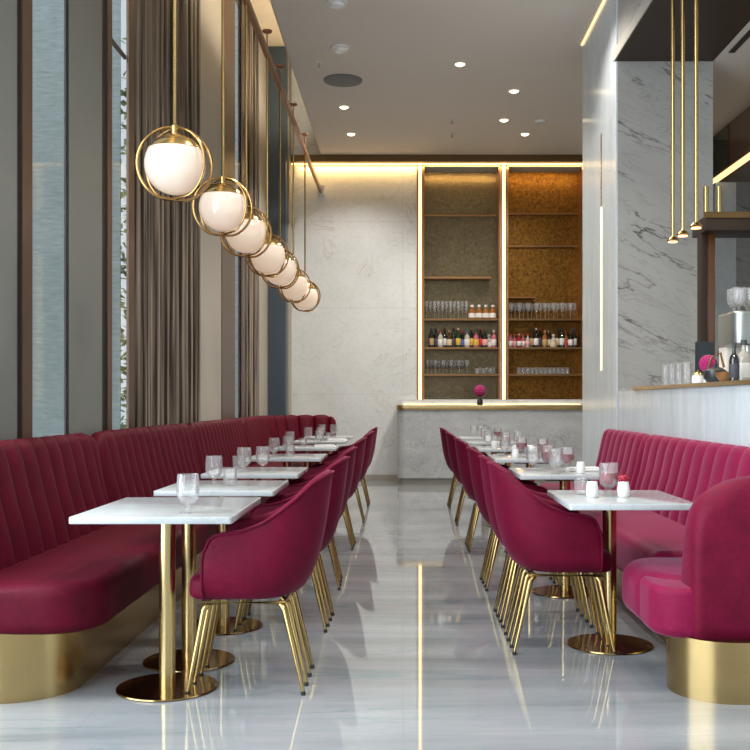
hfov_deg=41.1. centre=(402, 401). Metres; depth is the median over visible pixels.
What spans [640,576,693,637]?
seat cushion
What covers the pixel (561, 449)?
water goblet
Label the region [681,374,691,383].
tumbler
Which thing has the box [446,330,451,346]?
bottle
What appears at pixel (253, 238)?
globe pendant
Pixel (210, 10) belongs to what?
wall
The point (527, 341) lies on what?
bottle
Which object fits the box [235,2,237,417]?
wall
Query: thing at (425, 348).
shelf
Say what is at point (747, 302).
water goblet
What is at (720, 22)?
ceiling
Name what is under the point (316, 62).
sprinkler head
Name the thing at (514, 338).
bottle
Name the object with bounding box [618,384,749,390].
countertop
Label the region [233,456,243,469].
tumbler
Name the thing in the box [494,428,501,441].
water goblet
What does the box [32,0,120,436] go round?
window
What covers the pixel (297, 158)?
trim
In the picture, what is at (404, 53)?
ceiling
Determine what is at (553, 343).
bottle
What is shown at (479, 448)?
cafe table
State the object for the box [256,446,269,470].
water goblet
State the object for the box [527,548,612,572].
seat cushion
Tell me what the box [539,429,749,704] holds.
banquette
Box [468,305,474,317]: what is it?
bottle
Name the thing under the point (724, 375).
bowl
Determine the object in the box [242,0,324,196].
rail
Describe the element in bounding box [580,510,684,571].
seat cushion
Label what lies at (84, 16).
wall panel
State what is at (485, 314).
bottle
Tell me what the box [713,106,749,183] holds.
hood
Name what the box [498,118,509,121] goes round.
recessed light
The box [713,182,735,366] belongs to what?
wall
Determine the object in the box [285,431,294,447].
water goblet
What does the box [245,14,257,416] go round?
drape
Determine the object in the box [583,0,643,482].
wall
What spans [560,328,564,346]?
bottle
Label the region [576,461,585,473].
jug
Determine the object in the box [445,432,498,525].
tub chair
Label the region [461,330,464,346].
bottle
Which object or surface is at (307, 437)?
water goblet
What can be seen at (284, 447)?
water goblet
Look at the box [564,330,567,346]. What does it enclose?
bottle
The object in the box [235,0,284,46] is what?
ceiling
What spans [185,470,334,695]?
tub chair
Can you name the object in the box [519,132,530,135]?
recessed light
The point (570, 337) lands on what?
bottle
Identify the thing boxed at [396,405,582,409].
countertop
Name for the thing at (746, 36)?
ceiling vent
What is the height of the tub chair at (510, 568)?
0.909 m
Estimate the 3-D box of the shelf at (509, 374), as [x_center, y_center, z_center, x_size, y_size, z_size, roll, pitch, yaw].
[2.178,-0.415,15.489,1.121,0.030,0.338,0,0,0]
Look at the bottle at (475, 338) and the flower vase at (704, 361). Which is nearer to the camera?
the flower vase at (704, 361)
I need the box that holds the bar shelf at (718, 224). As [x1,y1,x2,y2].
[692,186,749,357]
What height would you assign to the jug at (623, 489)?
0.108 m
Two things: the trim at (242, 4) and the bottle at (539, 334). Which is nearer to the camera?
the trim at (242, 4)
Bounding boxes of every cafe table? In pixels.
[69,497,260,701]
[154,480,288,635]
[201,467,307,504]
[245,454,327,480]
[274,445,339,467]
[294,439,348,463]
[304,435,353,454]
[458,436,499,497]
[464,440,518,454]
[473,446,537,526]
[487,455,560,552]
[508,468,605,598]
[547,490,692,654]
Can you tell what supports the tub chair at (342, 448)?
on the floor
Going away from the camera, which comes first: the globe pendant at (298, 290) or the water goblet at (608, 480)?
the water goblet at (608, 480)
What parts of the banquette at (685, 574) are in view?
backrest, backrest, backrest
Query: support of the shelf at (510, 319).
attached to the niche at (545, 209)
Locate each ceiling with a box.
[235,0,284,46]
[271,0,602,154]
[615,0,749,135]
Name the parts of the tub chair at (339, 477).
leg, leg, leg, leg, leg, leg, leg, leg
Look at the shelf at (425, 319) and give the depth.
15.33 m
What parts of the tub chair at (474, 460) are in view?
leg, leg, leg, leg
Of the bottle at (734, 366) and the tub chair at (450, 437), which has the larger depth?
the tub chair at (450, 437)
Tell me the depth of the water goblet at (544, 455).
6.73 m
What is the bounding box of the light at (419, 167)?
[417,165,422,399]
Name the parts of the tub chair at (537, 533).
leg, leg, leg, leg, seat frame, leg, leg, leg, leg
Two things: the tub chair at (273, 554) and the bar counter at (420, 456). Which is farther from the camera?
the bar counter at (420, 456)
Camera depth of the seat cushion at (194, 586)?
4.12 m
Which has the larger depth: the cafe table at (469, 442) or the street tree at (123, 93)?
the street tree at (123, 93)
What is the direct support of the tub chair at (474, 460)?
on the floor
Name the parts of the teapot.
handle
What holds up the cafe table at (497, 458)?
on the floor
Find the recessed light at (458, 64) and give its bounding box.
[453,62,466,66]
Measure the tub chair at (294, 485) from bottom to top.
0.909 m
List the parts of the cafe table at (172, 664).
plate, plate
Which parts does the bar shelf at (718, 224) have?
post, post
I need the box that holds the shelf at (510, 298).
[509,297,535,299]
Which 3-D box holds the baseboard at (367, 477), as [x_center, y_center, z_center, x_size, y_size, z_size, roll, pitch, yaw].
[0.500,1.155,15.293,5.000,0.090,0.011,0,0,0]
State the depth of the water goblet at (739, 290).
6.61 m
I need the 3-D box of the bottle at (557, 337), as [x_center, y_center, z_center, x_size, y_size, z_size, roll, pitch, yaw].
[2.390,-0.992,15.490,0.078,0.302,0.078,0,0,0]
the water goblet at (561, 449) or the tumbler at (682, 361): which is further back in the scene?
the tumbler at (682, 361)
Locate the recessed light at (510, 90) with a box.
[507,89,520,92]
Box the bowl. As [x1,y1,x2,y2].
[714,371,728,380]
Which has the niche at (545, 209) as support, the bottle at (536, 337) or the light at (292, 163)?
the bottle at (536, 337)
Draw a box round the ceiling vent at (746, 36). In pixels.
[729,30,749,52]
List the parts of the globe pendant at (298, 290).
rod, globe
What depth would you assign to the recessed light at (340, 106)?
12.68 m
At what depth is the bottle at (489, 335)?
15.45 m
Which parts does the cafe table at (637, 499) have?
plate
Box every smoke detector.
[326,0,347,8]
[331,44,348,53]
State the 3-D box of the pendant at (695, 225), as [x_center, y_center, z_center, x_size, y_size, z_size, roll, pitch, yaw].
[1.970,-2.087,6.720,0.090,1.845,0.090,0,0,0]
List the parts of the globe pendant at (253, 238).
globe, rod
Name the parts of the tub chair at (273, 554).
leg, leg, leg, leg, seat frame, leg, leg, leg, leg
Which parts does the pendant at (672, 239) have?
lamp shade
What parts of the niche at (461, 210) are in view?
panel, panel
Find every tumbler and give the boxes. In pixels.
[223,468,236,485]
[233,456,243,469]
[286,445,294,456]
[299,438,306,446]
[574,477,587,494]
[661,364,670,375]
[661,376,670,384]
[667,363,676,374]
[674,362,683,374]
[681,361,691,373]
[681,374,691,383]
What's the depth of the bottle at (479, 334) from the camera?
15.46 m
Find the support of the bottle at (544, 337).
on the niche at (545, 209)
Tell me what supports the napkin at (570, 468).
on the cafe table at (564, 590)
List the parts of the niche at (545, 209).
panel, panel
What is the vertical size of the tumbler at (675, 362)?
0.094 m
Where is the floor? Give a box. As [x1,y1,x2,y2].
[0,480,749,749]
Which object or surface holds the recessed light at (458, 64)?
in the ceiling at (404, 53)
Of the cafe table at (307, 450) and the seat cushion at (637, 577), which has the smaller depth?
the seat cushion at (637, 577)
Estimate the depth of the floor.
4.39 m
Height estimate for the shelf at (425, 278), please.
0.030 m
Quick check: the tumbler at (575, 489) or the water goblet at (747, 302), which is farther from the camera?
the water goblet at (747, 302)
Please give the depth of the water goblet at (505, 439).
9.72 m
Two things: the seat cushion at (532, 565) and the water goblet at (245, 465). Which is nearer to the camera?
the seat cushion at (532, 565)
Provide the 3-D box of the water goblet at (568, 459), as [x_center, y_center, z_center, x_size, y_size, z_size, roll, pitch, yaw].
[1.060,0.370,6.450,0.093,0.158,0.093,0,0,24]
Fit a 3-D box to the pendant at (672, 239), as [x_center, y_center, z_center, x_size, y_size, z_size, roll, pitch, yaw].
[1.970,-2.087,7.300,0.090,1.845,0.090,0,0,0]
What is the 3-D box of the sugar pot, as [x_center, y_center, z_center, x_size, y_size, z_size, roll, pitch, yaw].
[2.100,-0.173,7.120,0.090,0.110,0.089,0,0,0]
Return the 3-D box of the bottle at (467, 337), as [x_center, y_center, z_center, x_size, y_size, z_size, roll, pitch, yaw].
[0.990,-0.974,15.440,0.088,0.267,0.088,0,0,0]
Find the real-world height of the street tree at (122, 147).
7.443 m
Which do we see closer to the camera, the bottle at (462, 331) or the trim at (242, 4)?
the trim at (242, 4)
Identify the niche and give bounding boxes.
[423,167,499,398]
[507,167,582,398]
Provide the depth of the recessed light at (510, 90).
12.03 m
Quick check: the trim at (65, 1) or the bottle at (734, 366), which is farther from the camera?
the bottle at (734, 366)
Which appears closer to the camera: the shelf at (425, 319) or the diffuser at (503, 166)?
the diffuser at (503, 166)
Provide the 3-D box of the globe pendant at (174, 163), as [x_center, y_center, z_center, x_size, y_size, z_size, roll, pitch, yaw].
[-1.250,-2.237,5.480,0.393,2.276,0.330,0,0,0]
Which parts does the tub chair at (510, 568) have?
leg, leg, leg, leg, leg, leg, leg, leg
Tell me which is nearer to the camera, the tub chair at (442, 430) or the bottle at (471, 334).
the tub chair at (442, 430)
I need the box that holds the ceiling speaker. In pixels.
[324,74,361,86]
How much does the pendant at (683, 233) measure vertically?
1.845 m
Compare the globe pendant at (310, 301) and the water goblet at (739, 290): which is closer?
the water goblet at (739, 290)
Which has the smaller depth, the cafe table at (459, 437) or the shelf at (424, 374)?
the cafe table at (459, 437)
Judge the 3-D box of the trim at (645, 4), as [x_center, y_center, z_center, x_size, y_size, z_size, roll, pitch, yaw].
[1.863,-3.053,2.917,0.011,0.095,11.835,0,0,0]
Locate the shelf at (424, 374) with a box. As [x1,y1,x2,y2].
[424,374,497,375]
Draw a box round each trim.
[17,0,19,438]
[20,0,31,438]
[64,0,67,434]
[102,0,105,430]
[106,0,111,429]
[126,0,134,427]
[241,0,244,416]
[268,47,287,415]
[270,0,321,154]
[288,57,291,414]
[291,155,582,163]
[613,0,652,61]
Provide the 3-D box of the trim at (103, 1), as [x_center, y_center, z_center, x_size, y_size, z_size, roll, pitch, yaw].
[-2.007,-2.020,6.695,0.009,6.440,0.101,0,0,0]
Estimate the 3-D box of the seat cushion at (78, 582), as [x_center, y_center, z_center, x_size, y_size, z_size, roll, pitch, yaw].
[-1.498,0.825,5.332,0.565,0.206,2.775,0,0,0]
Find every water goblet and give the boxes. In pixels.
[176,473,199,513]
[205,455,222,484]
[237,447,250,471]
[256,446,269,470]
[268,438,279,456]
[283,436,293,454]
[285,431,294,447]
[304,427,311,440]
[315,430,323,442]
[330,424,336,436]
[470,425,477,436]
[484,431,492,446]
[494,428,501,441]
[500,436,510,455]
[501,432,509,447]
[513,431,522,442]
[516,437,526,456]
[526,446,539,469]
[537,438,547,453]
[541,445,554,468]
[548,448,562,473]
[560,447,574,471]
[599,462,617,495]
[726,289,740,312]
[731,287,745,310]
[741,289,749,310]
[746,287,749,305]
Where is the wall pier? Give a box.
[618,61,712,388]
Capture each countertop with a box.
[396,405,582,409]
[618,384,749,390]
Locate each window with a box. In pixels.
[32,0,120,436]
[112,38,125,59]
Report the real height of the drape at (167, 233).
6.360 m
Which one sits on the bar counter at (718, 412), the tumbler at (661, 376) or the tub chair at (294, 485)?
the tumbler at (661, 376)
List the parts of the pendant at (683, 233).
lamp shade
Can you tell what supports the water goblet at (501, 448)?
on the cafe table at (497, 458)
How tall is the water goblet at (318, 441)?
0.158 m
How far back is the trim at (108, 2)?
6.78 m
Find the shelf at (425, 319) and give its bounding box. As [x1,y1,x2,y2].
[424,318,497,321]
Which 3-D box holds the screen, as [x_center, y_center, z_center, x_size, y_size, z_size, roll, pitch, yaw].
[2.290,-0.288,7.620,0.150,0.340,0.140,0,0,-14]
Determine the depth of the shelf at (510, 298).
15.46 m
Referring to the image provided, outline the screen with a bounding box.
[695,342,713,374]
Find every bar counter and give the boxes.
[396,400,582,484]
[618,380,749,446]
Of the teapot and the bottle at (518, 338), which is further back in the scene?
the bottle at (518, 338)
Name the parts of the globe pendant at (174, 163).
rod, globe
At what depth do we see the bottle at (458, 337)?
15.41 m
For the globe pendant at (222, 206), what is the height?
2.276 m
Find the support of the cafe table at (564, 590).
on the floor
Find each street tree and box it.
[121,38,125,428]
[121,122,125,428]
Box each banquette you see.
[0,415,335,703]
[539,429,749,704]
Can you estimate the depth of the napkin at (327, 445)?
9.94 m
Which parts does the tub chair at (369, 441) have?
leg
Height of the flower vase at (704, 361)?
0.212 m
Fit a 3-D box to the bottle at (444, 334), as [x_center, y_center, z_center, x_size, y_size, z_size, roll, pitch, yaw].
[0.646,-0.992,15.490,0.078,0.302,0.078,0,0,0]
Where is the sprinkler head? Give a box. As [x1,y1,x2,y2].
[315,61,322,67]
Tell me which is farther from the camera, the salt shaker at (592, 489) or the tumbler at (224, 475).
the tumbler at (224, 475)
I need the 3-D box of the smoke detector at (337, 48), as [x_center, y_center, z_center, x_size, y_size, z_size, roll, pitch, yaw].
[-0.665,-3.724,10.563,0.200,0.048,0.200,0,0,0]
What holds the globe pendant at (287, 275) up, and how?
hanging from the rail
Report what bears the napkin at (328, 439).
on the cafe table at (313, 441)
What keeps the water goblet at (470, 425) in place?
on the cafe table at (459, 437)
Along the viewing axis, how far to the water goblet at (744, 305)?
6.61 m
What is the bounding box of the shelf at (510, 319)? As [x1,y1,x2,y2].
[509,318,581,321]
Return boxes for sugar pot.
[691,370,703,382]
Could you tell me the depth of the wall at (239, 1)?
12.69 m
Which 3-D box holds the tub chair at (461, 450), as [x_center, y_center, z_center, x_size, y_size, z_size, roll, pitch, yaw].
[0.718,0.746,8.200,0.609,0.909,0.512,0,0,0]
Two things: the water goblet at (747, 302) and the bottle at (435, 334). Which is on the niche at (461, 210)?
the bottle at (435, 334)
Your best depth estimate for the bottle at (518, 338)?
15.41 m
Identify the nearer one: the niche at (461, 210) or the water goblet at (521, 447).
the water goblet at (521, 447)
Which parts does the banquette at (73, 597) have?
backrest, backrest, backrest, backrest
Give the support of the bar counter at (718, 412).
on the floor
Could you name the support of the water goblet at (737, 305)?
on the espresso machine
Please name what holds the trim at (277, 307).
attached to the wall at (262, 286)
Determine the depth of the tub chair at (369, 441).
9.97 m
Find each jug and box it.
[491,441,498,448]
[512,449,518,457]
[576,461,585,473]
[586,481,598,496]
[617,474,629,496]
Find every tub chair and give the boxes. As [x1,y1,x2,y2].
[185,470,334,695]
[233,456,349,632]
[276,446,357,589]
[302,437,366,549]
[323,431,374,522]
[333,427,377,506]
[439,427,484,507]
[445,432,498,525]
[454,438,518,551]
[466,447,558,590]
[478,455,593,627]
[487,461,615,654]
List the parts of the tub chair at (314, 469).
leg, leg, leg, leg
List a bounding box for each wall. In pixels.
[0,0,16,440]
[200,0,234,420]
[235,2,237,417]
[238,0,240,417]
[258,41,267,415]
[292,69,582,474]
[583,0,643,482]
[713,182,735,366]
[736,182,749,310]
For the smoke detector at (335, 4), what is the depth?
9.33 m
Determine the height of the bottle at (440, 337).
0.267 m
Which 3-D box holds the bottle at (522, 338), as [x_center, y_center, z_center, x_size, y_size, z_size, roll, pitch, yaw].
[1.859,-0.948,15.490,0.071,0.214,0.071,0,0,0]
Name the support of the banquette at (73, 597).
on the floor
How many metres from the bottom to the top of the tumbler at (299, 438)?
0.090 m
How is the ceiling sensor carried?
attached to the ceiling at (404, 53)
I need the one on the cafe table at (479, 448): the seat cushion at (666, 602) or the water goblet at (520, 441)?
the water goblet at (520, 441)
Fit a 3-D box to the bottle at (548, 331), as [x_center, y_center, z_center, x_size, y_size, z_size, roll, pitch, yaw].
[2.257,-0.974,15.490,0.088,0.267,0.088,0,0,0]
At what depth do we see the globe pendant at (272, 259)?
9.15 m
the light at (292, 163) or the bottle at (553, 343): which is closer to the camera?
the light at (292, 163)
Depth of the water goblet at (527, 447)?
6.60 m
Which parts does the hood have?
glass panel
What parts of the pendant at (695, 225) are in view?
lamp shade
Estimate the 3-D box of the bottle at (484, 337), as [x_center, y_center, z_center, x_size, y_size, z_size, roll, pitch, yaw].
[1.264,-0.974,15.440,0.088,0.267,0.088,0,0,0]
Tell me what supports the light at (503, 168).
attached to the wall at (354, 355)
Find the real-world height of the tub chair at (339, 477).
0.909 m
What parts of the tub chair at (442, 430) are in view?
leg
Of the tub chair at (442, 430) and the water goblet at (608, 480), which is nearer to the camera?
the water goblet at (608, 480)
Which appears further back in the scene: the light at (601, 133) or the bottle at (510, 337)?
the bottle at (510, 337)
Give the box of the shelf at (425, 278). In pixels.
[424,277,490,280]
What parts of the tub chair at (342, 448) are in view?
leg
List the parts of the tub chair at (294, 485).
leg, leg, leg, leg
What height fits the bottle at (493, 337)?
0.267 m
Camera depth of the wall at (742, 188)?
11.50 m
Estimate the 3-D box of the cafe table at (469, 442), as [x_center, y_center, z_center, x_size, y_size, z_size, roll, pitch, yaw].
[1.020,0.825,11.370,0.600,0.750,0.760,0,0,0]
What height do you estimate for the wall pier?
6.400 m
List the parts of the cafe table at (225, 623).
plate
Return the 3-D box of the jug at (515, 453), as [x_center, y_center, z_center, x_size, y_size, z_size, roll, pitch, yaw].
[0.895,0.413,8.024,0.072,0.074,0.059,0,0,37]
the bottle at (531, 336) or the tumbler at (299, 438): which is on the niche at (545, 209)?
the bottle at (531, 336)
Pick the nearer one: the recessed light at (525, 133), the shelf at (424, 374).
the recessed light at (525, 133)
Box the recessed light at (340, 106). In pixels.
[338,105,349,108]
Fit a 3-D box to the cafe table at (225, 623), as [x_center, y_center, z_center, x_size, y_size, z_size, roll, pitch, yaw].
[-0.960,0.825,5.400,0.610,0.750,0.680,0,0,0]
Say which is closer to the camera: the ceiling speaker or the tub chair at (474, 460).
the tub chair at (474, 460)
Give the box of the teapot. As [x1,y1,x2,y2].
[703,352,725,381]
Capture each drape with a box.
[135,0,199,427]
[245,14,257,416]
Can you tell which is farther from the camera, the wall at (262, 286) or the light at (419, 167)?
the light at (419, 167)
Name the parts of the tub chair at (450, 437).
leg, leg, leg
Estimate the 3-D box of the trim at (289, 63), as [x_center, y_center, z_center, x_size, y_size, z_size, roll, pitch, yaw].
[-1.718,-2.020,15.139,0.025,6.440,0.319,0,0,0]
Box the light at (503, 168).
[500,165,506,399]
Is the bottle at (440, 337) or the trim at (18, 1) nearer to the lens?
the trim at (18, 1)
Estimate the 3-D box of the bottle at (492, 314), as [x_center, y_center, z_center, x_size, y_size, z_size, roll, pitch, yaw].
[1.385,-1.389,15.440,0.110,0.217,0.110,0,0,0]
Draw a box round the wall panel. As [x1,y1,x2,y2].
[68,0,101,435]
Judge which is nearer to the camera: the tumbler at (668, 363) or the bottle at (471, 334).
the tumbler at (668, 363)
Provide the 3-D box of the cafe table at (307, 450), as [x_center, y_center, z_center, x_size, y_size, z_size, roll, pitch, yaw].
[-0.960,0.825,10.100,0.610,0.750,0.680,0,0,0]
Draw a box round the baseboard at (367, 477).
[365,475,399,479]
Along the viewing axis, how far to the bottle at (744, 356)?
6.18 m
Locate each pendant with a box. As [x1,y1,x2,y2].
[135,0,213,201]
[192,0,252,236]
[219,3,271,257]
[245,29,288,277]
[260,64,299,288]
[276,103,310,302]
[290,133,320,311]
[667,0,678,242]
[676,0,688,236]
[689,0,702,229]
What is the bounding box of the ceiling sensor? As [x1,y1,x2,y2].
[535,119,546,124]
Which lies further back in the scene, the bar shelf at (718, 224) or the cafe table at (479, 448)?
the cafe table at (479, 448)
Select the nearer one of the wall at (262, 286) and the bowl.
the bowl
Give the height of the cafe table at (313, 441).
0.750 m
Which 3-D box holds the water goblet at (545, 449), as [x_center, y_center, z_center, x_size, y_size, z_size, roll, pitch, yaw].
[1.120,0.370,8.020,0.093,0.158,0.093,0,0,24]
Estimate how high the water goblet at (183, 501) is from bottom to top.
0.158 m
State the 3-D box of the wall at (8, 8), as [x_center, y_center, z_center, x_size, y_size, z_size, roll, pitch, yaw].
[-2.006,-2.020,5.024,0.012,6.440,0.315,0,0,0]
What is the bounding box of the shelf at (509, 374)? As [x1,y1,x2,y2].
[509,374,581,375]
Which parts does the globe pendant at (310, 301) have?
rod, globe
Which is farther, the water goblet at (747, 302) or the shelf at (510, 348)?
the shelf at (510, 348)
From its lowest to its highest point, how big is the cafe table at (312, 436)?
0.750 m
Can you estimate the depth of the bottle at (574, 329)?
15.46 m
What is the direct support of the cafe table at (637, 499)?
on the floor
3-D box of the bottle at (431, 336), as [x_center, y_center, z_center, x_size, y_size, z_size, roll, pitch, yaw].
[0.440,-0.992,15.440,0.078,0.302,0.078,0,0,0]
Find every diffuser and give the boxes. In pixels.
[419,165,421,398]
[502,165,504,398]
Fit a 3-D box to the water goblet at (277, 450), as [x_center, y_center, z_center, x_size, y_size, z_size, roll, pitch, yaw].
[-1.050,0.370,8.150,0.093,0.158,0.093,0,0,2]
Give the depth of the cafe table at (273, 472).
6.38 m
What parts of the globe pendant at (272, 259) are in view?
rod, globe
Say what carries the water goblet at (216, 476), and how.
on the cafe table at (225, 623)
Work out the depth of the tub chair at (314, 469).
8.18 m
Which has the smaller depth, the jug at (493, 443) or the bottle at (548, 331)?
the jug at (493, 443)
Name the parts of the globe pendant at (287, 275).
rod, globe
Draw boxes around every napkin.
[314,444,335,446]
[328,439,346,440]
[565,467,598,470]
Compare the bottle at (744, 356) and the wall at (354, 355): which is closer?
the bottle at (744, 356)
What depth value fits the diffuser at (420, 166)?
15.27 m
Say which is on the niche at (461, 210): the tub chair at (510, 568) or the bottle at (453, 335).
the bottle at (453, 335)
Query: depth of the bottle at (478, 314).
15.40 m
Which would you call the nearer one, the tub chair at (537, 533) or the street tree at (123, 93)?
the tub chair at (537, 533)
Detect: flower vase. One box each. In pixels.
[474,385,485,404]
[699,355,716,381]
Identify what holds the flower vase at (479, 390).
on the bar counter at (420, 456)
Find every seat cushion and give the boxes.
[0,524,216,634]
[189,570,287,599]
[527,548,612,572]
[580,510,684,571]
[622,557,681,618]
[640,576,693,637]
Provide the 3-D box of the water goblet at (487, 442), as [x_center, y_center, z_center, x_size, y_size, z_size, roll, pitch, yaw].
[0.860,0.370,10.100,0.093,0.158,0.093,0,0,19]
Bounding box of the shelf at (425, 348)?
[424,347,497,349]
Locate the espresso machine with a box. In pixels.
[718,311,749,371]
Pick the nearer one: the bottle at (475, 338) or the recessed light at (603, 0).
the recessed light at (603, 0)
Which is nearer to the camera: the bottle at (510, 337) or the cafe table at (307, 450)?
the cafe table at (307, 450)
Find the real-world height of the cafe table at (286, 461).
0.750 m
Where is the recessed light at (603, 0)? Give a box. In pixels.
[581,0,604,45]
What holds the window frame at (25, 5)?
attached to the wall at (8, 8)
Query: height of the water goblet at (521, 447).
0.158 m
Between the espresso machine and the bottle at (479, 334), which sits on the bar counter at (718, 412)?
the espresso machine
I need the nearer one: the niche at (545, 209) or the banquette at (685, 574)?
the banquette at (685, 574)
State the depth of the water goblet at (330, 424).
12.98 m
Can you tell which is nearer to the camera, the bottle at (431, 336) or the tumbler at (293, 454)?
the tumbler at (293, 454)
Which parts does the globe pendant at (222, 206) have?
rod, globe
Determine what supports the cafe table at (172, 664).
on the floor
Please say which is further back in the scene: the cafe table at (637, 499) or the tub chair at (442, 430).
the tub chair at (442, 430)
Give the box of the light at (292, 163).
[292,163,582,164]
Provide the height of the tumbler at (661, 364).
0.094 m
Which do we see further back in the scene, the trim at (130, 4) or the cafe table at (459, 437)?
the cafe table at (459, 437)
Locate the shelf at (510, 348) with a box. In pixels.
[509,347,581,349]
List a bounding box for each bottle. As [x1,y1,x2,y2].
[429,328,433,346]
[434,328,437,346]
[438,330,442,346]
[443,328,446,346]
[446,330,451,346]
[451,328,455,346]
[456,328,460,346]
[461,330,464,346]
[464,330,469,346]
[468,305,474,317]
[469,328,473,346]
[473,330,478,346]
[475,305,481,317]
[478,328,481,346]
[482,305,488,317]
[482,330,487,346]
[488,334,490,346]
[489,305,495,317]
[491,330,496,346]
[509,334,512,346]
[513,334,516,346]
[517,334,520,346]
[521,334,524,346]
[525,334,529,346]
[529,328,533,346]
[534,328,538,346]
[538,328,541,346]
[542,330,547,346]
[547,330,551,346]
[550,334,556,346]
[555,328,559,346]
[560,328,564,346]
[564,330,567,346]
[568,330,573,346]
[573,328,576,346]
[729,343,739,380]
[738,340,749,379]
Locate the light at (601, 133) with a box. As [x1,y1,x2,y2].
[600,133,601,370]

